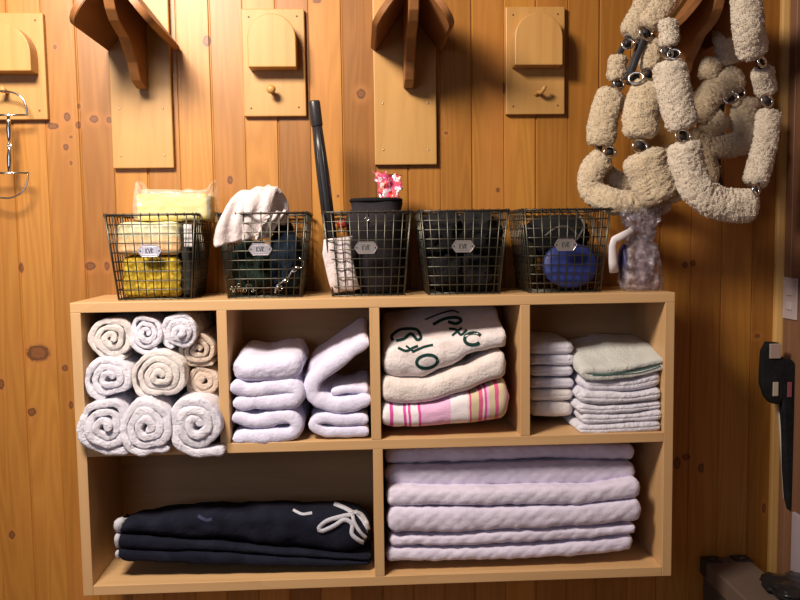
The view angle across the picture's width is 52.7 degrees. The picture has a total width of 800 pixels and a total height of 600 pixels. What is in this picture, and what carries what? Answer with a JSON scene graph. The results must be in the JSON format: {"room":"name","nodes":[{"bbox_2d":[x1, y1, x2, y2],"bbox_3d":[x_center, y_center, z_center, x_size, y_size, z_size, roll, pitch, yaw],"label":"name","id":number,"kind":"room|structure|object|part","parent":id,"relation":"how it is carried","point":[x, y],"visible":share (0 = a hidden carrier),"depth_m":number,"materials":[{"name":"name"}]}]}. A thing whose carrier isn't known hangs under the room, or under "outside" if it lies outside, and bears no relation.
{"room":"farm building","nodes":[
{"label":"farm building","id":0,"kind":"room"},
{"bbox_2d":[0,0,779,599],"bbox_3d":[-0.488,-0.054,2.466,3.407,2.900,0.020,-1,5,-3],"label":"wall","id":1,"kind":"structure","parent":0,"point":[55,251],"depth_m":2.45,"materials":[{"name":"brown wood"}]},
{"bbox_2d":[0,13,49,120],"bbox_3d":[-1.147,-0.679,2.336,0.223,0.306,0.074,-1,5,-3],"label":"holder","id":2,"kind":"object","parent":1,"relation":"attached to","point":[23,56],"visible":0.97,"depth_m":2.35,"materials":[{"name":"brown wood"}]},
{"bbox_2d":[0,90,28,198],"bbox_3d":[-1.146,-0.448,2.332,0.150,0.311,0.017,-1,5,-3],"label":"bit","id":3,"kind":"object","parent":2,"relation":"hanging from","point":[8,120],"visible":1,"depth_m":2.33,"materials":[{"name":"silver metal"}]},
{"bbox_2d":[69,0,178,168],"bbox_3d":[-0.748,-0.680,2.219,0.218,0.605,0.344,-1,5,-3],"label":"rack","id":4,"kind":"object","parent":1,"relation":"attached to","point":[135,34],"visible":1,"depth_m":2.37,"materials":[{"name":"brown wood"}]},
{"bbox_2d":[241,9,306,116],"bbox_3d":[-0.372,-0.701,2.372,0.185,0.313,0.074,-1,5,-3],"label":"holder","id":5,"kind":"object","parent":1,"relation":"attached to","point":[273,40],"visible":1,"depth_m":2.38,"materials":[{"name":"brown wood"}]},
{"bbox_2d":[70,286,674,595],"bbox_3d":[-0.062,0.382,2.359,1.633,0.803,0.298,-1,5,-3],"label":"shelf unit","id":6,"kind":"object","parent":1,"relation":"attached to","point":[310,467],"visible":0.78,"depth_m":2.28,"materials":[{"name":"brown wood"}]},
{"bbox_3d":[-0.864,0.409,2.323,0.027,0.776,0.298,-1,5,-3],"label":"panel","id":7,"kind":"part","parent":6,"relation":"part of","materials":[{"name":"brown wood"}]},
{"bbox_2d":[76,386,138,455],"bbox_3d":[-0.796,0.330,2.281,0.139,0.158,0.310,-1,5,-3],"label":"rolled towel","id":8,"kind":"object","parent":6,"relation":"on","point":[98,426],"visible":0.63,"depth_m":2.14,"materials":[{"name":"white fabric"}]},
{"bbox_2d":[85,353,142,399],"bbox_3d":[-0.788,0.199,2.282,0.132,0.121,0.275,-1,5,-3],"label":"rolled towel","id":9,"kind":"object","parent":8,"relation":"on","point":[106,376],"visible":0.73,"depth_m":2.15,"materials":[{"name":"white fabric"}]},
{"bbox_2d":[88,312,146,359],"bbox_3d":[-0.788,0.100,2.293,0.120,0.125,0.268,-1,5,-3],"label":"rolled towel","id":10,"kind":"object","parent":9,"relation":"on","point":[110,336],"visible":0.75,"depth_m":2.17,"materials":[{"name":"white fabric"}]},
{"bbox_2d":[120,386,186,456],"bbox_3d":[-0.680,0.327,2.281,0.144,0.160,0.306,-1,5,-3],"label":"rolled towel","id":11,"kind":"object","parent":6,"relation":"on","point":[146,428],"visible":0.74,"depth_m":2.14,"materials":[{"name":"white fabric"}]},
{"bbox_2d":[132,346,193,396],"bbox_3d":[-0.653,0.191,2.286,0.149,0.140,0.280,-1,5,-3],"label":"rolled towel","id":12,"kind":"object","parent":11,"relation":"on","point":[163,370],"visible":0.88,"depth_m":2.16,"materials":[{"name":"beige fabric"}]},
{"bbox_2d":[129,311,177,354],"bbox_3d":[-0.688,0.083,2.292,0.095,0.108,0.277,-1,5,-3],"label":"rolled towel","id":13,"kind":"object","parent":12,"relation":"on","point":[146,334],"visible":0.74,"depth_m":2.17,"materials":[{"name":"white fabric"}]},
{"bbox_2d":[162,311,213,348],"bbox_3d":[-0.600,0.074,2.299,0.104,0.102,0.282,-1,5,-3],"label":"rolled towel","id":14,"kind":"object","parent":12,"relation":"on","point":[182,329],"visible":0.95,"depth_m":2.17,"materials":[{"name":"white fabric"}]},
{"bbox_2d":[103,212,211,299],"bbox_3d":[-0.675,-0.127,2.297,0.252,0.235,0.265,-1,5,-3],"label":"wire basket","id":15,"kind":"object","parent":6,"relation":"on","point":[151,250],"visible":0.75,"depth_m":2.19,"materials":[{"name":"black metal"}]},
{"bbox_3d":[-0.674,-0.132,2.174,0.064,0.034,0.003,-1,5,-3],"label":"label plate","id":16,"kind":"part","parent":15,"relation":"part of","materials":[{"name":"silver metal"}]},
{"bbox_2d":[123,254,182,297],"bbox_3d":[-0.686,-0.070,2.296,0.166,0.121,0.176,-1,5,-3],"label":"sponge","id":17,"kind":"object","parent":15,"relation":"in","point":[148,265],"visible":0.56,"depth_m":2.21,"materials":[{"name":"yellow"}]},
{"bbox_2d":[118,221,183,255],"bbox_3d":[-0.690,-0.173,2.285,0.175,0.096,0.186,-1,5,-3],"label":"sponge","id":18,"kind":"object","parent":17,"relation":"on","point":[172,227],"visible":0.59,"depth_m":2.20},
{"bbox_2d":[183,224,192,246],"bbox_3d":[-0.575,-0.175,2.192,0.022,0.062,0.008,-1,5,-3],"label":"paper tag","id":19,"kind":"object","parent":15,"relation":"in","point":[189,226],"visible":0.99,"depth_m":2.19,"materials":[{"name":"white paper"}]},
{"bbox_2d":[180,225,201,295],"bbox_3d":[-0.592,-0.114,2.300,0.031,0.198,0.164,-1,5,-3],"label":"folded cloth","id":20,"kind":"object","parent":15,"relation":"in","point":[188,254],"visible":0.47,"depth_m":2.23,"materials":[{"name":"fabric"}]},
{"bbox_2d":[171,387,225,457],"bbox_3d":[-0.548,0.327,2.289,0.144,0.166,0.306,-1,5,-3],"label":"rolled towel","id":21,"kind":"object","parent":6,"relation":"on","point":[197,417],"visible":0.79,"depth_m":2.15,"materials":[{"name":"white fabric"}]},
{"bbox_2d":[186,360,218,392],"bbox_3d":[-0.549,0.221,2.330,0.092,0.097,0.233,-1,5,-3],"label":"rolled towel","id":22,"kind":"object","parent":21,"relation":"on","point":[205,379],"visible":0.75,"depth_m":2.22,"materials":[{"name":"beige fabric"}]},
{"bbox_2d":[178,324,217,366],"bbox_3d":[-0.562,0.129,2.321,0.104,0.096,0.246,-1,5,-3],"label":"rolled towel","id":23,"kind":"object","parent":22,"relation":"on","point":[204,352],"visible":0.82,"depth_m":2.21,"materials":[{"name":"beige fabric"}]},
{"bbox_2d":[115,547,370,566],"bbox_3d":[-0.438,0.714,2.318,0.707,0.075,0.143,-1,5,-3],"label":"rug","id":24,"kind":"object","parent":6,"relation":"on","point":[197,557],"visible":0.53,"depth_m":2.25,"materials":[{"name":"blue fabric"}]},
{"bbox_2d":[114,532,370,559],"bbox_3d":[-0.441,0.684,2.317,0.714,0.104,0.142,-1,5,-3],"label":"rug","id":25,"kind":"object","parent":24,"relation":"on","point":[130,540],"visible":0.62,"depth_m":2.25,"materials":[{"name":"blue fabric"}]},
{"bbox_2d":[113,500,370,550],"bbox_3d":[-0.440,0.649,2.315,0.718,0.133,0.146,-1,5,-3],"label":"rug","id":26,"kind":"object","parent":25,"relation":"on","point":[339,525],"visible":1,"depth_m":2.26,"materials":[{"name":"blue fabric"}]},
{"bbox_2d":[215,211,312,297],"bbox_3d":[-0.379,-0.132,2.311,0.252,0.235,0.265,-1,5,-3],"label":"wire basket","id":27,"kind":"object","parent":6,"relation":"on","point":[256,249],"visible":0.8,"depth_m":2.20,"materials":[{"name":"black metal"}]},
{"bbox_2d":[213,184,270,246],"bbox_3d":[-0.418,-0.235,2.234,0.068,0.173,0.236,2,5,31],"label":"bandage","id":28,"kind":"object","parent":27,"relation":"hanging from","point":[228,229],"visible":0.65,"depth_m":2.17,"materials":[{"name":"white fabric"}]},
{"bbox_2d":[230,283,255,292],"bbox_3d":[-0.431,-0.033,2.221,0.076,0.026,0.009,-1,5,-3],"label":"chain","id":29,"kind":"object","parent":27,"relation":"in","point":[238,283],"visible":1,"depth_m":2.22,"materials":[{"name":"metal"}]},
{"bbox_2d":[230,239,272,292],"bbox_3d":[-0.414,-0.097,2.306,0.137,0.155,0.162,-1,5,-3],"label":"cloth","id":30,"kind":"object","parent":27,"relation":"in","point":[241,255],"visible":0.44,"depth_m":2.24,"materials":[{"name":"green fabric"}]},
{"bbox_3d":[-0.378,-0.137,2.188,0.064,0.034,0.003,-1,5,-3],"label":"label plate","id":31,"kind":"part","parent":27,"relation":"part of","materials":[{"name":"silver metal"}]},
{"bbox_2d":[234,186,288,242],"bbox_3d":[-0.378,-0.237,2.239,0.076,0.155,0.182,2,5,32],"label":"bandage","id":32,"kind":"object","parent":27,"relation":"in","point":[272,199],"visible":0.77,"depth_m":2.20,"materials":[{"name":"white fabric"}]},
{"bbox_2d":[254,209,286,240],"bbox_3d":[-0.348,-0.207,2.226,0.038,0.086,0.118,3,6,40],"label":"bandage","id":33,"kind":"object","parent":27,"relation":"in","point":[274,217],"visible":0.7,"depth_m":2.21,"materials":[{"name":"white fabric"}]},
{"bbox_2d":[268,229,302,290],"bbox_3d":[-0.327,-0.112,2.308,0.102,0.179,0.164,-1,5,-3],"label":"cloth","id":34,"kind":"object","parent":27,"relation":"in","point":[283,235],"visible":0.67,"depth_m":2.25,"materials":[{"name":"fabric"}]},
{"bbox_2d":[273,223,293,233],"bbox_3d":[-0.341,-0.206,2.319,0.069,0.042,0.092,-1,5,-3],"label":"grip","id":35,"kind":"object","parent":34,"relation":"on","point":[282,227],"visible":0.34,"depth_m":2.28,"materials":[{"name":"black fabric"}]},
{"bbox_2d":[274,257,303,292],"bbox_3d":[-0.305,-0.068,2.218,0.084,0.098,0.011,-1,5,-3],"label":"chain","id":36,"kind":"object","parent":27,"relation":"in","point":[291,271],"visible":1,"depth_m":2.22,"materials":[{"name":"silver metal"}]},
{"bbox_2d":[232,397,309,443],"bbox_3d":[-0.365,0.337,2.312,0.203,0.100,0.246,-1,5,-3],"label":"folded cloth","id":37,"kind":"object","parent":6,"relation":"on","point":[263,426],"visible":0.84,"depth_m":2.19,"materials":[{"name":"white fabric"}]},
{"bbox_2d":[230,366,306,410],"bbox_3d":[-0.363,0.246,2.304,0.204,0.095,0.247,-1,5,-3],"label":"folded cloth","id":38,"kind":"object","parent":37,"relation":"on","point":[290,393],"visible":0.78,"depth_m":2.19,"materials":[{"name":"white fabric"}]},
{"bbox_2d":[232,338,309,380],"bbox_3d":[-0.365,0.169,2.290,0.206,0.094,0.242,-1,5,-3],"label":"folded cloth","id":39,"kind":"object","parent":38,"relation":"on","point":[257,360],"visible":1,"depth_m":2.19,"materials":[{"name":"white fabric"}]},
{"bbox_2d":[308,406,368,437],"bbox_3d":[-0.174,0.336,2.324,0.168,0.075,0.234,-1,5,-3],"label":"folded cloth","id":40,"kind":"object","parent":6,"relation":"on","point":[324,423],"visible":0.77,"depth_m":2.21,"materials":[{"name":"white fabric"}]},
{"bbox_2d":[304,317,370,413],"bbox_3d":[-0.177,0.183,2.307,0.190,0.243,0.228,-1,5,-3],"label":"folded cloth","id":41,"kind":"object","parent":40,"relation":"on","point":[330,356],"depth_m":2.21,"materials":[{"name":"white fabric"}]},
{"bbox_3d":[-0.142,0.241,2.305,0.103,0.028,0.182,-1,5,-3],"label":"cloth strip","id":42,"kind":"part","parent":41,"relation":"part of","materials":[{"name":"white fabric"}]},
{"bbox_2d":[321,209,412,295],"bbox_3d":[-0.093,-0.137,2.325,0.252,0.235,0.265,-1,5,-3],"label":"wire basket","id":43,"kind":"object","parent":6,"relation":"on","point":[367,247],"depth_m":2.21,"materials":[{"name":"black metal"}]},
{"bbox_2d":[308,100,336,238],"bbox_3d":[-0.208,-0.300,2.253,0.084,0.504,0.038,-2,5,-13],"label":"tube","id":44,"kind":"object","parent":43,"relation":"in","point":[322,170],"visible":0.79,"depth_m":2.23,"materials":[{"name":"rubber"}]},
{"bbox_2d":[322,236,359,292],"bbox_3d":[-0.162,-0.098,2.232,0.103,0.156,0.044,-2,5,-12],"label":"rag","id":45,"kind":"object","parent":43,"relation":"in","point":[330,265],"visible":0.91,"depth_m":2.21,"materials":[{"name":"white fabric"}]},
{"bbox_3d":[-0.162,-0.213,2.268,0.031,0.023,0.040,-1,5,-3],"label":"red cap","id":46,"kind":"part","parent":43,"relation":"part of","materials":[{"name":"red plastic"}]},
{"bbox_3d":[-0.092,-0.142,2.201,0.064,0.034,0.003,-1,5,-3],"label":"label plate","id":47,"kind":"part","parent":43,"relation":"part of","materials":[{"name":"silver metal"}]},
{"bbox_2d":[346,197,405,292],"bbox_3d":[-0.069,-0.156,2.323,0.173,0.270,0.180,-1,5,-3],"label":"bucket","id":48,"kind":"object","parent":43,"relation":"in","point":[370,203],"visible":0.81,"depth_m":2.26,"materials":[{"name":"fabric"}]},
{"bbox_2d":[373,171,402,197],"bbox_3d":[-0.036,-0.326,2.324,0.087,0.096,0.050,-1,5,-3],"label":"wrapper","id":49,"kind":"object","parent":48,"relation":"in","point":[389,185],"visible":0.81,"depth_m":2.33,"materials":[{"name":"pink plastic"}]},
{"bbox_3d":[-0.069,0.383,2.506,1.579,0.774,0.006,-1,5,-3],"label":"panel","id":50,"kind":"part","parent":6,"relation":"part of","materials":[{"name":"brown wood"}]},
{"bbox_3d":[-0.067,-0.005,2.328,1.633,0.027,0.298,-1,5,-3],"label":"panel","id":51,"kind":"part","parent":6,"relation":"part of","materials":[{"name":"brown wood"}]},
{"bbox_3d":[-0.062,0.384,2.356,1.579,0.027,0.290,-1,5,-3],"label":"shelf","id":52,"kind":"part","parent":6,"relation":"part of","materials":[{"name":"brown wood"}]},
{"bbox_3d":[-0.056,0.769,2.387,1.579,0.027,0.290,-1,5,-3],"label":"panel","id":53,"kind":"part","parent":6,"relation":"part of","materials":[{"name":"brown wood"}]},
{"bbox_2d":[381,377,508,426],"bbox_3d":[0.120,0.276,2.338,0.367,0.140,0.248,-1,5,-3],"label":"striped towel","id":54,"kind":"object","parent":6,"relation":"on","point":[488,400],"visible":0.63,"depth_m":2.22,"materials":[{"name":"pink fabric"}]},
{"bbox_2d":[380,347,505,402],"bbox_3d":[0.114,0.202,2.332,0.358,0.153,0.249,-1,5,-3],"label":"folded towel","id":55,"kind":"object","parent":54,"relation":"on","point":[476,368],"visible":0.75,"depth_m":2.21,"materials":[{"name":"beige fabric"}]},
{"bbox_2d":[380,305,505,376],"bbox_3d":[0.117,0.105,2.326,0.352,0.206,0.245,-1,5,-3],"label":"towel","id":56,"kind":"object","parent":55,"relation":"on","point":[420,341],"visible":0.98,"depth_m":2.25,"materials":[{"name":"white fabric"}]},
{"bbox_2d":[413,208,509,294],"bbox_3d":[0.172,-0.142,2.337,0.252,0.235,0.265,-1,5,-3],"label":"wire basket","id":57,"kind":"object","parent":6,"relation":"on","point":[459,246],"visible":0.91,"depth_m":2.23,"materials":[{"name":"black metal"}]},
{"bbox_2d":[416,212,463,255],"bbox_3d":[0.122,-0.189,2.326,0.147,0.140,0.194,-1,5,-3],"label":"cloth","id":58,"kind":"object","parent":57,"relation":"in","point":[442,215],"visible":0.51,"depth_m":2.25,"materials":[{"name":"black fabric"}]},
{"bbox_2d":[425,252,463,290],"bbox_3d":[0.129,-0.088,2.333,0.114,0.131,0.172,-1,5,-3],"label":"cloth","id":59,"kind":"object","parent":57,"relation":"in","point":[452,261],"visible":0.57,"depth_m":2.27,"materials":[{"name":"black fabric"}]},
{"bbox_3d":[0.173,-0.147,2.214,0.064,0.034,0.003,-1,5,-3],"label":"label plate","id":60,"kind":"part","parent":57,"relation":"part of","materials":[{"name":"silver metal"}]},
{"bbox_2d":[460,252,494,291],"bbox_3d":[0.216,-0.087,2.340,0.116,0.129,0.169,-1,5,-3],"label":"cloth","id":61,"kind":"object","parent":57,"relation":"in","point":[476,260],"visible":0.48,"depth_m":2.27,"materials":[{"name":"black fabric"}]},
{"bbox_2d":[459,209,502,254],"bbox_3d":[0.222,-0.192,2.330,0.143,0.139,0.192,-1,5,-3],"label":"cloth","id":62,"kind":"object","parent":57,"relation":"in","point":[468,215],"visible":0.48,"depth_m":2.25,"materials":[{"name":"black fabric"}]},
{"bbox_2d":[384,520,632,560],"bbox_3d":[0.306,0.696,2.398,0.712,0.066,0.255,-1,5,-3],"label":"pad","id":63,"kind":"object","parent":6,"relation":"on","point":[619,542],"visible":0.48,"depth_m":2.28,"materials":[{"name":"white fabric"}]},
{"bbox_2d":[386,520,634,545],"bbox_3d":[0.313,0.657,2.394,0.706,0.050,0.256,-1,5,-3],"label":"pad","id":64,"kind":"object","parent":63,"relation":"on","point":[502,535],"visible":0.45,"depth_m":2.27,"materials":[{"name":"white fabric"}]},
{"bbox_2d":[384,490,640,531],"bbox_3d":[0.318,0.599,2.384,0.727,0.083,0.268,-1,5,-3],"label":"pad","id":65,"kind":"object","parent":64,"relation":"on","point":[429,517],"visible":0.57,"depth_m":2.26,"materials":[{"name":"white fabric"}]},
{"bbox_2d":[384,476,639,505],"bbox_3d":[0.315,0.537,2.382,0.722,0.073,0.263,-1,5,-3],"label":"pad","id":66,"kind":"object","parent":65,"relation":"on","point":[397,494],"visible":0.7,"depth_m":2.26,"materials":[{"name":"white fabric"}]},
{"bbox_2d":[383,453,634,484],"bbox_3d":[0.313,0.491,2.401,0.731,0.075,0.217,-1,5,-3],"label":"pad","id":67,"kind":"object","parent":66,"relation":"on","point":[542,469],"visible":0.66,"depth_m":2.30,"materials":[{"name":"white fabric"}]},
{"bbox_2d":[383,443,633,462],"bbox_3d":[0.312,0.434,2.405,0.729,0.063,0.202,-1,5,-3],"label":"pad","id":68,"kind":"object","parent":67,"relation":"on","point":[612,451],"visible":0.62,"depth_m":2.31,"materials":[{"name":"white fabric"}]},
{"bbox_2d":[530,400,572,415],"bbox_3d":[0.430,0.306,2.405,0.135,0.050,0.187,-1,5,-3],"label":"folded towel","id":69,"kind":"object","parent":6,"relation":"on","point":[542,407],"visible":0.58,"depth_m":2.31,"materials":[{"name":"white fabric"}]},
{"bbox_2d":[530,387,572,400],"bbox_3d":[0.429,0.265,2.402,0.135,0.039,0.188,-1,5,-3],"label":"folded towel","id":70,"kind":"object","parent":69,"relation":"on","point":[555,394],"visible":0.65,"depth_m":2.31,"materials":[{"name":"white fabric"}]},
{"bbox_2d":[530,375,573,387],"bbox_3d":[0.432,0.230,2.400,0.138,0.037,0.185,-1,5,-3],"label":"folded towel","id":71,"kind":"object","parent":70,"relation":"on","point":[535,381],"visible":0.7,"depth_m":2.31,"materials":[{"name":"white fabric"}]},
{"bbox_2d":[530,364,573,375],"bbox_3d":[0.429,0.196,2.398,0.134,0.043,0.186,-1,5,-3],"label":"folded towel","id":72,"kind":"object","parent":71,"relation":"on","point":[541,369],"visible":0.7,"depth_m":2.31,"materials":[{"name":"white fabric"}]},
{"bbox_2d":[530,353,573,365],"bbox_3d":[0.431,0.163,2.394,0.141,0.039,0.188,-1,5,-3],"label":"folded towel","id":73,"kind":"object","parent":72,"relation":"on","point":[535,359],"visible":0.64,"depth_m":2.30,"materials":[{"name":"white fabric"}]},
{"bbox_2d":[530,331,573,353],"bbox_3d":[0.428,0.127,2.391,0.135,0.047,0.187,-1,5,-3],"label":"folded towel","id":74,"kind":"object","parent":73,"relation":"on","point":[540,342],"visible":0.87,"depth_m":2.31,"materials":[{"name":"white fabric"}]},
{"bbox_2d":[506,207,633,292],"bbox_3d":[0.488,-0.147,2.352,0.315,0.235,0.264,-1,5,-3],"label":"wire basket","id":75,"kind":"object","parent":6,"relation":"on","point":[567,244],"depth_m":2.25,"materials":[{"name":"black metal"}]},
{"bbox_2d":[522,242,537,282],"bbox_3d":[0.381,-0.114,2.373,0.035,0.138,0.115,-1,5,-3],"label":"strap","id":76,"kind":"object","parent":75,"relation":"in","point":[531,249],"visible":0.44,"depth_m":2.33,"materials":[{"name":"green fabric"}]},
{"bbox_2d":[521,214,589,257],"bbox_3d":[0.453,-0.186,2.371,0.202,0.129,0.116,-1,5,-3],"label":"cloth","id":77,"kind":"object","parent":75,"relation":"in","point":[554,222],"visible":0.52,"depth_m":2.32,"materials":[{"name":"fabric"}]},
{"bbox_2d":[544,215,583,239],"bbox_3d":[0.462,-0.202,2.265,0.114,0.070,0.024,-1,5,-8],"label":"cord","id":78,"kind":"object","parent":75,"relation":"in","point":[582,220],"visible":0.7,"depth_m":2.26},
{"bbox_3d":[0.457,-0.152,2.227,0.064,0.034,0.003,-1,5,-3],"label":"label plate","id":79,"kind":"part","parent":75,"relation":"part of","materials":[{"name":"silver metal"}]},
{"bbox_2d":[540,244,597,287],"bbox_3d":[0.480,-0.097,2.288,0.160,0.130,0.053,-1,5,-3],"label":"brush","id":80,"kind":"object","parent":75,"relation":"in","point":[547,259],"visible":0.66,"depth_m":2.27,"materials":[{"name":"blue plastic"}]},
{"bbox_3d":[0.614,-0.138,2.256,0.073,0.126,0.025,-1,5,-3],"label":"white plastic handle","id":81,"kind":"part","parent":75,"relation":"part of","materials":[{"name":"white plastic"}]},
{"bbox_2d":[561,412,660,432],"bbox_3d":[0.609,0.348,2.370,0.243,0.039,0.242,-1,5,-3],"label":"folded towel","id":82,"kind":"object","parent":6,"relation":"on","point":[630,426],"visible":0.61,"depth_m":2.25,"materials":[{"name":"white fabric"}]},
{"bbox_2d":[572,408,660,423],"bbox_3d":[0.616,0.319,2.369,0.234,0.041,0.241,-1,5,-3],"label":"folded towel","id":83,"kind":"object","parent":82,"relation":"on","point":[654,414],"visible":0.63,"depth_m":2.25,"materials":[{"name":"white fabric"}]},
{"bbox_2d":[568,396,660,413],"bbox_3d":[0.609,0.294,2.369,0.242,0.035,0.238,-1,5,-3],"label":"folded towel","id":84,"kind":"object","parent":83,"relation":"on","point":[584,408],"visible":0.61,"depth_m":2.25,"materials":[{"name":"white fabric"}]},
{"bbox_2d":[568,382,660,403],"bbox_3d":[0.610,0.261,2.365,0.239,0.046,0.240,-1,5,-3],"label":"folded towel","id":85,"kind":"object","parent":84,"relation":"on","point":[583,395],"visible":0.59,"depth_m":2.25,"materials":[{"name":"white fabric"}]},
{"bbox_2d":[568,367,659,390],"bbox_3d":[0.617,0.221,2.365,0.226,0.057,0.233,-1,5,-3],"label":"folded towel","id":86,"kind":"object","parent":85,"relation":"on","point":[652,379],"visible":0.62,"depth_m":2.25,"materials":[{"name":"white fabric"}]},
{"bbox_2d":[568,333,662,380],"bbox_3d":[0.610,0.162,2.351,0.238,0.106,0.234,-1,5,-3],"label":"folded towel","id":87,"kind":"object","parent":86,"relation":"on","point":[597,356],"visible":0.97,"depth_m":2.28,"materials":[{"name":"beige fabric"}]},
{"bbox_2d":[617,204,664,290],"bbox_3d":[0.679,-0.149,2.286,0.144,0.242,0.097,-1,5,-3],"label":"bag","id":88,"kind":"object","parent":6,"relation":"on","point":[627,276],"visible":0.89,"depth_m":2.26,"materials":[{"name":"clear plastic"}]},
{"bbox_2d":[618,243,629,279],"bbox_3d":[0.636,-0.109,2.294,0.028,0.106,0.058,-1,5,-3],"label":"wrapper","id":89,"kind":"object","parent":88,"relation":"in","point":[623,256],"visible":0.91,"depth_m":2.28,"materials":[{"name":"plastic"}]},
{"bbox_2d":[633,244,654,285],"bbox_3d":[0.693,-0.100,2.294,0.059,0.119,0.055,-1,5,-3],"label":"contents","id":90,"kind":"object","parent":88,"relation":"in","point":[642,266],"visible":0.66,"depth_m":2.27,"materials":[{"name":"grey"}]},
{"bbox_3d":[0.740,0.381,2.398,0.027,0.776,0.298,-1,5,-3],"label":"panel","id":91,"kind":"part","parent":6,"relation":"part of","materials":[{"name":"brown wood"}]},
{"bbox_2d":[371,0,453,164],"bbox_3d":[0.030,-0.694,2.256,0.218,0.600,0.344,-1,5,-3],"label":"rack","id":92,"kind":"object","parent":1,"relation":"attached to","point":[406,35],"visible":1,"depth_m":2.41,"materials":[{"name":"brown wood"}]},
{"bbox_2d":[505,7,564,114],"bbox_3d":[0.408,-0.718,2.408,0.179,0.317,0.074,-1,5,-3],"label":"holder","id":93,"kind":"object","parent":1,"relation":"attached to","point":[534,36],"visible":1,"depth_m":2.42,"materials":[{"name":"brown wood"}]},
{"bbox_2d":[639,0,731,150],"bbox_3d":[0.838,-0.709,2.294,0.218,0.599,0.344,-1,5,-3],"label":"rack","id":94,"kind":"object","parent":1,"relation":"attached to","point":[696,19],"visible":0.39,"depth_m":2.29,"materials":[{"name":"brown wood"}]},
{"bbox_2d":[577,0,671,217],"bbox_3d":[0.638,-0.578,2.302,0.269,0.687,0.145,-1,5,-3],"label":"halter","id":95,"kind":"object","parent":94,"relation":"hanging from","point":[596,170],"visible":0.76,"depth_m":2.28,"materials":[{"name":"fabric"}]},
{"bbox_2d":[621,0,682,207],"bbox_3d":[0.730,-0.573,2.241,0.240,0.631,0.121,-2,5,-18],"label":"halter","id":96,"kind":"object","parent":94,"relation":"hanging from","point":[648,174],"visible":0.8,"depth_m":2.20,"materials":[{"name":"fabric"}]},
{"bbox_2d":[652,0,782,223],"bbox_3d":[0.878,-0.511,2.148,0.406,0.618,0.165,-2,5,-16],"label":"halter","id":97,"kind":"object","parent":94,"relation":"hanging from","point":[686,162],"visible":1,"depth_m":2.13,"materials":[{"name":"fabric"}]},
{"bbox_2d":[687,29,760,185],"bbox_3d":[0.939,-0.560,2.353,0.239,0.547,0.078,-1,5,-3],"label":"halter","id":98,"kind":"object","parent":94,"relation":"hanging from","point":[719,85],"visible":0.65,"depth_m":2.33,"materials":[{"name":"fabric"}]},
{"bbox_2d":[777,0,799,573],"bbox_3d":[1.229,-0.041,2.012,0.020,2.900,1.050,-1,5,-3],"label":"door frame","id":99,"kind":"structure","parent":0,"point":[790,341],"depth_m":2.46,"materials":[{"name":"brown wood"}]},
{"bbox_2d":[758,341,794,510],"bbox_3d":[1.165,0.391,2.483,0.123,0.531,0.037,-1,5,-3],"label":"bundle","id":100,"kind":"object","parent":99,"relation":"hanging from","point":[776,380],"visible":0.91,"depth_m":2.46,"materials":[{"name":"black fabric"}]},
{"bbox_2d":[767,0,790,573],"bbox_3d":[1.184,-0.082,2.523,0.021,2.900,0.022,-1,5,-3],"label":"trim","id":101,"kind":"structure","parent":99,"relation":"attached to","point":[785,5],"depth_m":2.51,"materials":[{"name":"brown wood"}]},
{"bbox_2d":[782,277,798,319],"bbox_3d":[1.193,-0.005,2.473,0.010,0.127,0.081,-1,5,-3],"label":"switch plate","id":102,"kind":"object","parent":99,"relation":"attached to","point":[790,285],"visible":1,"depth_m":2.46,"materials":[{"name":"beige plastic"}]},
{"bbox_2d":[785,301,791,309],"bbox_3d":[1.191,0.017,2.474,0.005,0.026,0.032,-1,5,-3],"label":"switch","id":103,"kind":"object","parent":102,"relation":"attached to","point":[788,304],"depth_m":2.47,"materials":[{"name":"white plastic"}]},
{"bbox_2d":[786,287,791,295],"bbox_3d":[1.190,-0.027,2.471,0.005,0.026,0.032,-1,5,-3],"label":"switch","id":104,"kind":"object","parent":102,"relation":"attached to","point":[788,289],"depth_m":2.47,"materials":[{"name":"white plastic"}]},
{"bbox_3d":[-0.388,1.542,0.940,3.407,0.040,3.320,-1,5,-3],"label":"floor","id":105,"kind":"structure","parent":0,"visible":0},
{"bbox_2d":[700,555,781,599],"bbox_3d":[1.051,1.108,2.354,0.150,0.555,0.517,-1,5,-3],"label":"trunk","id":106,"kind":"object","parent":105,"relation":"on","point":[734,577],"visible":1,"depth_m":2.47,"materials":[{"name":"wood"}]},
{"bbox_2d":[759,570,799,599],"bbox_3d":[1.127,0.820,2.323,0.163,0.042,0.169,-1,5,-3],"label":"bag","id":107,"kind":"object","parent":106,"relation":"on","point":[785,586],"visible":1,"depth_m":2.30,"materials":[{"name":"leather"}]},
{"bbox_2d":[778,404,783,497],"bbox_3d":[1.227,0.800,2.556,0.102,1.124,0.009,-1,5,-3],"label":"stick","id":108,"kind":"object","parent":105,"relation":"on","point":[778,404],"visible":0.02,"depth_m":2.52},
{"bbox_2d":[790,512,799,572],"bbox_3d":[1.209,1.014,2.407,0.016,0.730,0.170,-1,5,-3],"label":"box","id":109,"kind":"object","parent":105,"relation":"on","point":[795,531],"visible":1,"depth_m":2.44,"materials":[{"name":"plastic"}]},
{"bbox_3d":[-0.629,-0.280,2.282,0.224,0.117,0.147,-1,5,-3],"label":"plastic bag","id":110,"kind":"object","parent":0,"visible":0},
{"bbox_2d":[136,193,214,221],"bbox_3d":[-0.631,-0.260,2.284,0.199,0.079,0.129,-1,5,-3],"label":"sponge","id":111,"kind":"object","parent":110,"relation":"in","point":[203,204],"visible":0.88,"depth_m":2.22,"materials":[{"name":"yellow"}]}
]}

